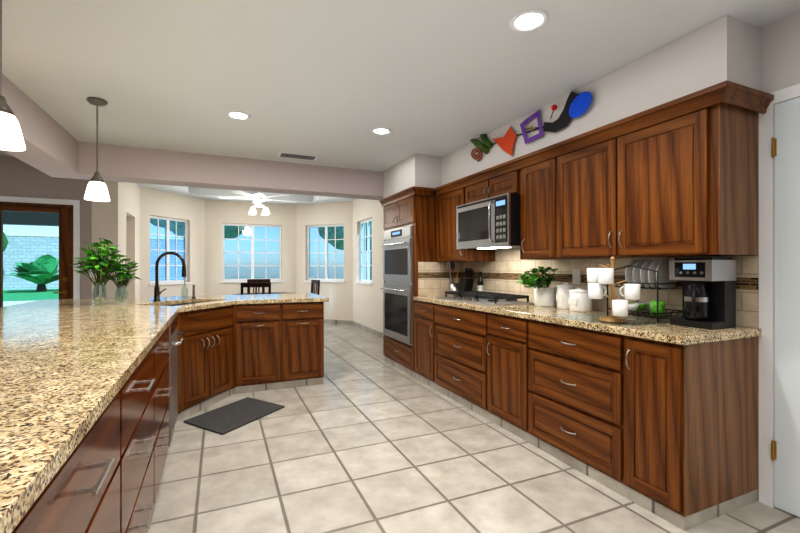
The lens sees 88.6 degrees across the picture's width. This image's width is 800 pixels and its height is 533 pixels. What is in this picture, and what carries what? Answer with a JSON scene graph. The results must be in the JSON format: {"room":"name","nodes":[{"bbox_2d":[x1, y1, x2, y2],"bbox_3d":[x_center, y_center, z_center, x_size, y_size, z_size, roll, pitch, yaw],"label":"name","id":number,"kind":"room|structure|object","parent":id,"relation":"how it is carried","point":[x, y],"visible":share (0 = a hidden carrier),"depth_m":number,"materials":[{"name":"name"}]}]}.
{"room":"kitchen","nodes":[
{"label":"kitchen","id":0,"kind":"room"},
{"bbox_2d":[2,74,86,179],"bbox_3d":[-1.681,-1.282,0.223,0.300,0.685,8.960,0,0,-24],"label":"beam","id":1,"kind":"structure","parent":0,"point":[52,150],"depth_m":3.39,"materials":[{"name":"grey paint"}]},
{"bbox_2d":[0,155,91,298],"bbox_3d":[-7.161,-0.215,4.370,6.400,2.900,0.160,0,0,-24],"label":"wall","id":2,"kind":"structure","parent":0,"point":[18,178],"depth_m":5.40,"materials":[{"name":"beige paint"}]},
{"bbox_2d":[3,211,58,225],"bbox_3d":[-8.435,-1.100,5.782,7.200,0.530,3.430,0,0,-24],"label":"roof","id":3,"kind":"structure","parent":2,"relation":"attached to","point":[9,217],"depth_m":7.98,"materials":[{"name":"grey paint"}]},
{"bbox_2d":[0,196,79,306],"bbox_3d":[-4.828,0.165,5.375,1.060,2.140,0.192,0,0,-24],"label":"door frame","id":4,"kind":"structure","parent":2,"relation":"attached to","point":[69,210],"depth_m":5.48,"materials":[{"name":"white"}]},
{"bbox_2d":[92,181,139,297],"bbox_3d":[-4.403,-0.215,6.422,0.300,2.900,1.700,0,0,-24],"label":"wall","id":5,"kind":"structure","parent":0,"point":[117,220],"depth_m":5.85,"materials":[{"name":"beige paint"}]},
{"bbox_2d":[140,187,203,305],"bbox_3d":[-4.435,-0.215,7.970,0.160,2.900,1.450,0,0,20],"label":"wall","id":6,"kind":"structure","parent":0,"point":[152,202],"depth_m":7.93,"materials":[{"name":"beige paint"}]},
{"bbox_2d":[149,216,191,284],"bbox_3d":[-4.434,-0.314,7.877,0.145,1.278,0.943,0,0,20],"label":"nook window","id":7,"kind":"structure","parent":6,"relation":"in","point":[167,281],"depth_m":7.89,"materials":[{"name":"white wood"}]},
{"bbox_2d":[0,150,356,204],"bbox_3d":[-3.656,-1.550,1.835,10.780,0.250,13.500,0,0,-24],"label":"ceiling","id":8,"kind":"structure","parent":0,"point":[195,192],"depth_m":8.40,"materials":[{"name":"white paint"}]},
{"bbox_2d":[218,190,295,215],"bbox_3d":[-2.582,-1.282,7.499,1.378,0.624,1.330,0,0,-24],"label":"ceiling fan","id":9,"kind":"object","parent":8,"relation":"attached to","point":[258,198],"visible":0.9,"depth_m":7.36,"materials":[{"name":"white"}]},
{"bbox_2d":[78,141,382,199],"bbox_3d":[-1.490,-1.282,5.036,3.920,0.685,0.300,0,0,-24],"label":"beam","id":10,"kind":"structure","parent":0,"point":[116,163],"depth_m":4.67,"materials":[{"name":"grey paint"}]},
{"bbox_2d":[204,200,295,295],"bbox_3d":[-3.276,-0.215,9.079,1.900,2.900,0.160,0,0,-24],"label":"wall","id":11,"kind":"structure","parent":0,"point":[216,213],"depth_m":8.89,"materials":[{"name":"beige paint"}]},
{"bbox_2d":[221,223,282,282],"bbox_3d":[-3.253,-0.314,9.053,1.300,1.278,0.145,0,0,-24],"label":"nook window","id":12,"kind":"structure","parent":11,"relation":"in","point":[252,226],"depth_m":9.07,"materials":[{"name":"white wood"}]},
{"bbox_2d":[296,201,352,320],"bbox_3d":[-1.665,-0.215,9.186,1.464,2.900,0.160,0,0,22],"label":"wall","id":13,"kind":"structure","parent":0,"point":[339,306],"depth_m":9.04,"materials":[{"name":"beige paint"}]},
{"bbox_2d":[304,224,344,281],"bbox_3d":[-1.664,-0.314,9.150,1.055,1.278,0.145,0,0,22],"label":"nook window","id":14,"kind":"structure","parent":13,"relation":"in","point":[326,239],"depth_m":9.19,"materials":[{"name":"white"}]},
{"bbox_2d":[324,319,383,337],"bbox_3d":[-5.404,1.192,5.617,10.620,0.085,4.470,0,0,-24],"label":"baseboard","id":15,"kind":"structure","parent":13,"relation":"attached to","point":[380,334],"depth_m":8.55,"materials":[{"name":"beige tile"}]},
{"bbox_2d":[2,0,799,171],"bbox_3d":[0.384,-1.365,0.966,4.080,0.200,8.660,0,0,-24],"label":"ceiling","id":16,"kind":"structure","parent":0,"point":[311,77],"depth_m":2.50,"materials":[{"name":"white paint"}]},
{"bbox_2d":[0,0,25,150],"bbox_3d":[-1.678,-0.887,1.721,0.160,0.754,0.160,0,0,-24],"label":"pendant light","id":17,"kind":"object","parent":16,"relation":"hanging from","point":[11,137],"visible":1,"depth_m":1.72,"materials":[{"name":"white glass"}]},
{"bbox_2d":[84,97,109,201],"bbox_3d":[-2.290,-0.887,3.101,0.160,0.754,0.160,0,0,-24],"label":"pendant light","id":18,"kind":"object","parent":16,"relation":"hanging from","point":[96,190],"visible":1,"depth_m":3.07,"materials":[{"name":"white glass"}]},
{"bbox_2d":[226,111,250,119],"bbox_3d":[-1.343,-1.262,3.408,0.190,0.006,0.190,0,0,-24],"label":"recessed light","id":19,"kind":"object","parent":16,"relation":"in","point":[237,115],"visible":1,"depth_m":3.41,"materials":[{"name":"white"}]},
{"bbox_2d":[277,152,318,160],"bbox_3d":[-1.155,-1.260,4.647,0.440,0.009,0.180,0,0,-24],"label":"ceiling vent","id":20,"kind":"object","parent":16,"relation":"in","point":[280,154],"visible":1,"depth_m":4.64,"materials":[{"name":"white metal"}]},
{"bbox_2d":[371,128,391,134],"bbox_3d":[-0.172,-1.262,3.801,0.190,0.006,0.190,0,0,-24],"label":"recessed light","id":21,"kind":"object","parent":16,"relation":"in","point":[378,131],"visible":1,"depth_m":3.81,"materials":[{"name":"white"}]},
{"bbox_2d":[510,9,547,32],"bbox_3d":[0.660,-1.262,2.103,0.190,0.006,0.190,0,0,-24],"label":"recessed light","id":22,"kind":"object","parent":16,"relation":"in","point":[526,21],"visible":1,"depth_m":2.10,"materials":[{"name":"white"}]},
{"bbox_2d":[147,323,799,532],"bbox_3d":[-3.581,1.260,1.814,10.900,0.050,13.400,0,0,-24],"label":"floor","id":23,"kind":"structure","parent":0,"point":[372,447],"depth_m":2.43,"materials":[{"name":"tile"}]},
{"bbox_2d":[11,302,323,532],"bbox_3d":[-0.725,0.798,0.956,2.685,0.874,7.534,0,0,-24],"label":"base cabinet","id":24,"kind":"object","parent":23,"relation":"on","point":[110,482],"visible":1,"depth_m":2.39,"materials":[{"name":"brown wood"}]},
{"bbox_2d":[0,293,328,532],"bbox_3d":[-0.779,0.448,1.078,2.680,0.254,7.800,0,0,-24],"label":"countertop","id":25,"kind":"structure","parent":24,"relation":"on","point":[63,362],"depth_m":1.34,"materials":[{"name":"stone"}]},
{"bbox_2d":[71,238,141,302],"bbox_3d":[-2.525,0.033,3.543,0.374,0.574,0.517,0,0,15],"label":"plant","id":26,"kind":"object","parent":25,"relation":"on","point":[103,263],"visible":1,"depth_m":3.48,"materials":[{"name":"green plant"}]},
{"bbox_2d":[153,252,185,300],"bbox_3d":[-2.208,0.084,3.959,0.292,0.472,0.134,0,0,-12],"label":"faucet","id":27,"kind":"object","parent":25,"relation":"on","point":[157,292],"visible":0.99,"depth_m":3.90,"materials":[{"name":"brown metal"}]},
{"bbox_2d":[165,302,198,305],"bbox_3d":[-2.020,0.469,3.831,0.460,0.214,0.760,0,0,13],"label":"sink","id":28,"kind":"object","parent":25,"relation":"in","point":[168,303],"depth_m":4.05,"materials":[{"name":"silver metal"}]},
{"bbox_2d":[192,285,195,297],"bbox_3d":[-2.142,0.249,4.258,0.040,0.142,0.039,0,0,-24],"label":"sprayer","id":29,"kind":"object","parent":25,"relation":"on","point":[193,293],"visible":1,"depth_m":4.25,"materials":[{"name":"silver metal"}]},
{"bbox_2d":[183,397,284,434],"bbox_3d":[-1.371,1.227,3.441,0.490,0.015,0.713,0,0,26],"label":"floor mat","id":30,"kind":"object","parent":23,"relation":"on","point":[222,420],"visible":1,"depth_m":3.38,"materials":[{"name":"rubber"}]},
{"bbox_2d":[241,283,270,294],"bbox_3d":[-2.272,0.735,6.536,0.440,0.999,0.475,0,0,-14],"label":"dining chair","id":31,"kind":"object","parent":23,"relation":"on","point":[248,285],"visible":0.22,"depth_m":6.33,"materials":[{"name":"brown wood"}]},
{"bbox_2d":[247,279,269,292],"bbox_3d":[-2.791,0.735,8.104,0.440,0.999,0.475,0,0,-19],"label":"dining chair","id":32,"kind":"object","parent":23,"relation":"on","point":[248,280],"visible":0.24,"depth_m":8.29,"materials":[{"name":"brown wood"}]},
{"bbox_2d":[233,292,286,294],"bbox_3d":[-2.416,0.857,7.370,1.120,0.754,1.120,0,0,-24],"label":"dining table","id":33,"kind":"object","parent":23,"relation":"on","point":[261,292],"visible":0.12,"depth_m":7.57,"materials":[{"name":"brown wood"}]},
{"bbox_2d":[311,280,319,294],"bbox_3d":[-1.795,0.735,7.678,0.475,0.999,0.440,0,0,-29],"label":"dining chair","id":34,"kind":"object","parent":23,"relation":"on","point":[313,282],"visible":0.27,"depth_m":7.69,"materials":[{"name":"brown wood"}]},
{"bbox_2d":[379,186,444,377],"bbox_3d":[0.238,0.175,5.069,0.722,2.120,1.020,0,0,-24],"label":"oven tower","id":35,"kind":"object","parent":23,"relation":"on","point":[410,214],"visible":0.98,"depth_m":4.75,"materials":[{"name":"brown wood"}]},
{"bbox_2d":[415,301,758,530],"bbox_3d":[1.018,0.798,3.351,0.674,0.874,2.879,0,0,-24],"label":"base cabinet","id":36,"kind":"object","parent":23,"relation":"on","point":[671,429],"visible":1,"depth_m":2.21,"materials":[{"name":"brown wood"}]},
{"bbox_2d":[413,295,761,344],"bbox_3d":[1.024,0.341,3.346,0.646,0.040,2.894,0,0,-24],"label":"countertop","id":37,"kind":"structure","parent":36,"relation":"on","point":[643,327],"depth_m":2.35,"materials":[{"name":"stone"}]},
{"bbox_2d":[447,261,458,296],"bbox_3d":[0.579,0.125,4.468,0.127,0.390,0.123,0,0,-43],"label":"utensil crock","id":38,"kind":"object","parent":37,"relation":"on","point":[452,286],"visible":0.75,"depth_m":4.43,"materials":[{"name":"silver metal"}]},
{"bbox_2d":[458,268,473,290],"bbox_3d":[0.728,0.163,4.562,0.100,0.315,0.190,0,0,-24],"label":"knife block","id":39,"kind":"object","parent":37,"relation":"on","point":[465,284],"visible":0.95,"depth_m":4.50,"materials":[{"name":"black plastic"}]},
{"bbox_2d":[477,272,482,290],"bbox_3d":[0.866,0.183,4.421,0.063,0.275,0.062,0,0,-24],"label":"oil bottle","id":40,"kind":"object","parent":37,"relation":"on","point":[480,280],"visible":0.77,"depth_m":4.40,"materials":[{"name":"black"}]},
{"bbox_2d":[436,291,533,305],"bbox_3d":[0.782,0.284,3.915,0.480,0.072,0.940,0,0,-24],"label":"gas cooktop","id":41,"kind":"object","parent":37,"relation":"in","point":[474,297],"visible":1,"depth_m":3.70,"materials":[{"name":"silver metal"}]},
{"bbox_2d":[515,266,558,306],"bbox_3d":[1.131,0.154,3.383,0.381,0.332,0.236,0,0,-24],"label":"potted plant","id":42,"kind":"object","parent":37,"relation":"on","point":[544,296],"visible":1,"depth_m":3.35,"materials":[{"name":"green plant"}]},
{"bbox_2d":[556,283,574,308],"bbox_3d":[1.298,0.220,3.213,0.135,0.200,0.135,0,0,-24],"label":"canister","id":43,"kind":"object","parent":37,"relation":"on","point":[562,295],"visible":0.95,"depth_m":3.16,"materials":[{"name":"white ceramic"}]},
{"bbox_2d":[568,288,591,311],"bbox_3d":[1.334,0.235,3.032,0.159,0.170,0.159,0,0,-24],"label":"canister","id":44,"kind":"object","parent":37,"relation":"on","point":[578,300],"visible":0.87,"depth_m":2.97,"materials":[{"name":"white ceramic"}]},
{"bbox_2d":[669,257,735,329],"bbox_3d":[1.641,0.133,2.241,0.244,0.374,0.219,0,0,-24],"label":"coffee maker","id":45,"kind":"object","parent":37,"relation":"on","point":[708,283],"visible":1,"depth_m":2.18,"materials":[{"name":"black plastic"}]},
{"bbox_3d":[1.364,0.317,2.570,0.585,0.006,0.550,0,0,-24],"label":"board","id":46,"kind":"object","parent":37,"relation":"on","visible":0},
{"bbox_2d":[587,256,639,321],"bbox_3d":[1.225,0.124,2.405,0.217,0.379,0.279,0,0,-24],"label":"mug tree","id":47,"kind":"object","parent":46,"relation":"on","point":[596,277],"visible":1,"depth_m":2.35,"materials":[{"name":"white ceramic"}]},
{"bbox_2d":[607,259,681,322],"bbox_3d":[1.534,0.131,2.546,0.294,0.365,0.340,0,0,-24],"label":"dish rack","id":48,"kind":"object","parent":46,"relation":"on","point":[651,274],"visible":0.72,"depth_m":2.48,"materials":[{"name":"black metal"}]},
{"bbox_2d":[383,15,759,198],"bbox_3d":[0.843,-1.079,3.798,0.638,0.368,3.838,0,0,-24],"label":"soffit","id":49,"kind":"structure","parent":0,"point":[727,48],"depth_m":2.52,"materials":[{"name":"white paint"}]},
{"bbox_2d":[470,91,591,161],"bbox_3d":[0.998,-1.157,3.430,0.067,0.403,1.474,0,0,-24],"label":"sculpture","id":50,"kind":"object","parent":49,"relation":"attached to","point":[576,104],"visible":0.97,"depth_m":3.21,"materials":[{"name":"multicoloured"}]},
{"bbox_2d":[353,11,799,517],"bbox_3d":[1.488,-0.215,3.329,0.160,2.900,12.100,0,0,-24],"label":"wall","id":51,"kind":"structure","parent":0,"point":[367,299],"depth_m":7.22,"materials":[{"name":"beige paint"}]},
{"bbox_2d":[355,218,372,284],"bbox_3d":[-0.668,-0.314,8.159,0.145,1.278,0.980,0,0,-24],"label":"nook window","id":52,"kind":"structure","parent":51,"relation":"in","point":[362,281],"depth_m":8.36,"materials":[{"name":"white"}]},
{"bbox_2d":[572,269,580,284],"bbox_3d":[1.408,0.075,3.272,0.007,0.120,0.080,0,0,-24],"label":"wall outlet plate","id":53,"kind":"object","parent":51,"relation":"attached to","point":[576,273],"visible":1,"depth_m":3.27,"materials":[{"name":"white plastic"}]},
{"bbox_2d":[418,249,758,327],"bbox_3d":[1.054,0.028,3.370,0.599,0.585,2.874,0,0,-24],"label":"backsplash","id":54,"kind":"structure","parent":51,"relation":"attached to","point":[501,275],"depth_m":3.35,"materials":[{"name":"tile"}]},
{"bbox_2d":[434,80,773,261],"bbox_3d":[1.147,-0.475,3.371,0.422,0.820,2.944,0,0,-24],"label":"upper cabinet","id":55,"kind":"object","parent":51,"relation":"attached to","point":[679,177],"visible":0.93,"depth_m":2.38,"materials":[{"name":"brown wood"}]},
{"bbox_2d":[456,193,519,249],"bbox_3d":[0.910,-0.393,3.780,0.502,0.429,0.804,0,0,-24],"label":"microwave","id":56,"kind":"object","parent":55,"relation":"attached to","point":[492,223],"visible":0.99,"depth_m":3.55,"materials":[{"name":"silver metal"}]},
{"bbox_2d":[759,83,799,516],"bbox_3d":[2.050,0.167,1.717,0.103,2.137,0.944,0,0,-24],"label":"door","id":57,"kind":"structure","parent":51,"relation":"attached to","point":[779,127],"depth_m":2.08,"materials":[{"name":"white wood"}]},
{"label":"outside","id":58,"kind":"structure","parent":0,"visible":0},
{"bbox_2d":[3,289,58,300],"bbox_3d":[-2.010,1.435,4.578,80.000,0.200,70.000,0,0,-24],"label":"ground","id":59,"kind":"structure","parent":58,"point":[24,294],"depth_m":19.55,"materials":[{"name":"green plant"}]},
{"bbox_2d":[3,232,7,250],"bbox_3d":[-22.936,-1.212,21.526,3.160,5.094,3.364,0,0,-24],"label":"tree","id":60,"kind":"object","parent":59,"relation":"on","point":[5,241],"visible":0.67,"depth_m":22.62,"materials":[{"name":"green plant"}]},
{"bbox_2d":[3,300,38,306],"bbox_3d":[-12.684,1.315,9.427,12.350,0.039,13.539,0,0,-24],"label":"patio","id":61,"kind":"structure","parent":59,"relation":"on","point":[5,303],"depth_m":15.17,"materials":[{"name":"white concrete"}]},
{"bbox_2d":[3,254,58,291],"bbox_3d":[-19.447,0.311,22.752,3.704,2.049,4.399,0,0,-24],"label":"tree","id":62,"kind":"object","parent":59,"relation":"on","point":[43,271],"visible":0.88,"depth_m":22.16,"materials":[{"name":"green plant"}]},
{"bbox_2d":[3,234,183,289],"bbox_3d":[-32.152,-0.330,20.998,38.000,3.330,0.400,0,0,-24],"label":"wall","id":63,"kind":"structure","parent":59,"relation":"on","point":[20,248],"depth_m":25.22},
{"bbox_2d":[150,218,250,239],"bbox_3d":[-8.398,-2.033,16.965,5.067,6.736,5.608,0,0,-24],"label":"tree","id":64,"kind":"object","parent":59,"relation":"on","point":[230,232],"visible":0.04,"depth_m":15.81,"materials":[{"name":"green plant"}]},
{"bbox_2d":[319,221,371,279],"bbox_3d":[-1.236,-1.570,18.614,5.568,5.809,4.662,0,0,-24],"label":"tree","id":65,"kind":"object","parent":59,"relation":"on","point":[331,230],"visible":0.03,"depth_m":16.59,"materials":[{"name":"green plant"}]}
]}

